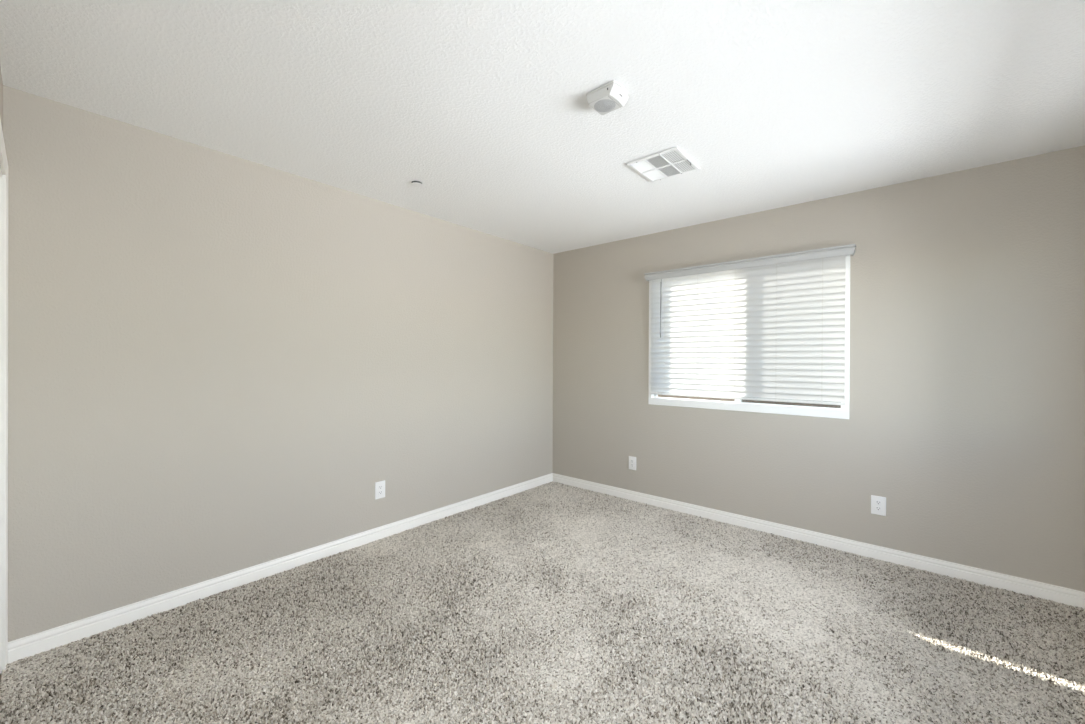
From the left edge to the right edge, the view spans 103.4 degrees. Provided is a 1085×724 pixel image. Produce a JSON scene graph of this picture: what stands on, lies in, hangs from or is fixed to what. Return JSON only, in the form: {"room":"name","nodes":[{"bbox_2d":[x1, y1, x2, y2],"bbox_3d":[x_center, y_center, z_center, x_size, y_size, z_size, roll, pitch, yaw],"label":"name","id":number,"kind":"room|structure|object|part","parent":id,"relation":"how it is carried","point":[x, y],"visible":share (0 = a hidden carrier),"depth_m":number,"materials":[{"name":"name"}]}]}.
{"room":"empty bedroom","nodes":[
{"label":"empty bedroom","id":0,"kind":"room"},
{"bbox_2d":[0,66,2,674],"bbox_3d":[-0.918,0.071,0.570,3.660,2.450,0.120,0,0,40],"label":"wall","id":1,"kind":"structure","parent":0,"point":[1,81],"depth_m":1.73,"materials":[{"name":"beige paint"}]},
{"bbox_2d":[0,119,7,672],"bbox_3d":[-1.951,0.226,1.460,0.932,2.106,0.134,0,0,40],"label":"trim","id":2,"kind":"structure","parent":1,"relation":"attached to","point":[3,157],"depth_m":1.77,"materials":[{"name":"white paint"}]},
{"bbox_2d":[3,85,552,641],"bbox_3d":[-1.615,0.062,2.666,0.120,2.450,5.420,0,0,40],"label":"wall","id":3,"kind":"structure","parent":0,"point":[217,360],"depth_m":2.37,"materials":[{"name":"beige paint"}]},
{"bbox_2d":[8,473,552,663],"bbox_3d":[-1.075,1.235,3.204,0.014,0.090,3.658,0,0,40],"label":"baseboard","id":4,"kind":"structure","parent":3,"relation":"attached to","point":[33,644],"depth_m":2.38,"materials":[{"name":"white paint"}]},
{"bbox_2d":[375,480,384,499],"bbox_3d":[-1.171,0.924,3.094,0.008,0.123,0.078,0,0,40],"label":"wall outlet","id":5,"kind":"object","parent":3,"relation":"attached to","point":[379,486],"visible":1,"depth_m":3.09,"materials":[{"name":"white plastic"}]},
{"bbox_2d":[0,0,1084,253],"bbox_3d":[-0.171,-1.213,1.436,3.900,0.120,5.420,0,0,40],"label":"ceiling","id":6,"kind":"structure","parent":0,"point":[483,104],"depth_m":1.81,"materials":[{"name":"white paint"}]},
{"bbox_2d":[411,181,422,186],"bbox_3d":[-0.813,-1.153,2.773,0.074,0.014,0.074,0,0,40],"label":"sprinkler cover","id":7,"kind":"object","parent":6,"relation":"attached to","point":[413,183],"visible":1,"depth_m":2.77,"materials":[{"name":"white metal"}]},
{"bbox_2d":[586,80,628,114],"bbox_3d":[0.282,-1.127,1.835,0.154,0.050,0.128,0,0,40],"label":"smoke detector","id":8,"kind":"object","parent":6,"relation":"attached to","point":[611,96],"visible":1,"depth_m":1.81,"materials":[{"name":"grey plastic"}]},
{"bbox_2d":[594,99,615,111],"bbox_3d":[0.269,-1.103,1.846,0.094,0.002,0.094,0,0,40],"label":"speaker grille","id":9,"kind":"object","parent":8,"relation":"attached to","point":[600,105],"depth_m":1.84,"materials":[{"name":"plastic"}]},
{"bbox_3d":[0.282,-1.146,1.835,0.154,0.012,0.128,0,0,40],"label":"mounting plate","id":10,"kind":"part","parent":8,"relation":"part of","materials":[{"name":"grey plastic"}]},
{"bbox_2d":[627,146,699,181],"bbox_3d":[0.707,-1.139,2.500,0.304,0.026,0.330,0,0,40],"label":"ceiling vent","id":11,"kind":"object","parent":6,"relation":"in","point":[664,164],"visible":1,"depth_m":2.48,"materials":[{"name":"white metal"}]},
{"bbox_2d":[552,146,1084,591],"bbox_3d":[1.532,0.075,3.442,3.660,2.450,0.085,0,0,40],"label":"wall","id":12,"kind":"structure","parent":0,"point":[967,392],"depth_m":2.71,"materials":[{"name":"beige paint"}]},
{"bbox_2d":[629,456,635,469],"bbox_3d":[0.834,0.939,3.975,0.078,0.123,0.008,0,0,40],"label":"wall outlet","id":13,"kind":"object","parent":12,"relation":"attached to","point":[632,460],"visible":1,"depth_m":3.97,"materials":[{"name":"white plastic"}]},
{"bbox_2d":[648,255,849,418],"bbox_3d":[1.549,-0.201,3.420,1.481,1.174,0.082,0,0,40],"label":"window","id":14,"kind":"structure","parent":12,"relation":"in","point":[653,399],"depth_m":3.19,"materials":[{"name":"white plastic"}]},
{"bbox_3d":[1.293,-0.215,3.637,0.739,1.114,0.022,0,0,40],"label":"sliding sash","id":15,"kind":"part","parent":14,"relation":"part of","materials":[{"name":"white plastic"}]},
{"bbox_2d":[644,244,855,404],"bbox_3d":[1.509,-0.249,3.358,1.525,1.079,0.073,0,0,40],"label":"window blind","id":16,"kind":"object","parent":14,"relation":"attached to","point":[773,326],"visible":1,"depth_m":3.27,"materials":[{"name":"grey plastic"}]},
{"bbox_3d":[1.074,-0.232,3.737,0.003,1.026,0.047,0,0,40],"label":"ladder cord","id":17,"kind":"part","parent":16,"relation":"part of","materials":[{"name":"white fabric"}]},
{"bbox_3d":[1.292,-0.231,3.552,0.003,1.026,0.047,0,0,40],"label":"ladder cord","id":18,"kind":"part","parent":16,"relation":"part of","materials":[{"name":"white fabric"}]},
{"bbox_3d":[1.516,-0.229,3.361,0.003,1.026,0.047,0,0,40],"label":"ladder cord","id":19,"kind":"part","parent":16,"relation":"part of","materials":[{"name":"white fabric"}]},
{"bbox_3d":[1.509,0.282,3.366,1.422,0.018,0.019,0,0,40],"label":"rail","id":20,"kind":"part","parent":16,"relation":"part of","materials":[{"name":"white plastic"}]},
{"bbox_3d":[1.736,-0.228,3.174,0.003,1.026,0.047,0,0,40],"label":"ladder cord","id":21,"kind":"part","parent":16,"relation":"part of","materials":[{"name":"white fabric"}]},
{"bbox_3d":[1.954,-0.226,2.987,0.003,1.026,0.047,0,0,40],"label":"ladder cord","id":22,"kind":"part","parent":16,"relation":"part of","materials":[{"name":"white fabric"}]},
{"bbox_2d":[658,392,840,407],"bbox_3d":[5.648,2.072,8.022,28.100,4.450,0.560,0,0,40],"label":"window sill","id":23,"kind":"structure","parent":12,"relation":"attached to","point":[666,396],"depth_m":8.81,"materials":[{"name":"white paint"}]},
{"bbox_2d":[553,473,1084,608],"bbox_3d":[1.494,1.246,3.408,3.660,0.090,0.014,0,0,40],"label":"baseboard","id":24,"kind":"structure","parent":12,"relation":"attached to","point":[1059,594],"depth_m":2.85,"materials":[{"name":"white paint"}]},
{"bbox_2d":[871,495,885,515],"bbox_3d":[2.202,0.941,2.808,0.078,0.123,0.008,0,0,40],"label":"wall outlet","id":25,"kind":"object","parent":12,"relation":"attached to","point":[878,503],"visible":1,"depth_m":2.81,"materials":[{"name":"white plastic"}]},
{"bbox_3d":[-0.183,1.352,1.443,3.900,0.110,5.420,0,0,40],"label":"floor","id":26,"kind":"structure","parent":0,"visible":0},
{"bbox_2d":[0,481,1084,723],"bbox_3d":[0.307,1.286,2.016,3.660,0.024,3.673,0,0,40],"label":"carpet","id":27,"kind":"object","parent":26,"relation":"on","point":[552,602],"visible":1,"depth_m":1.97,"materials":[{"name":"grey carpet"}]}
]}

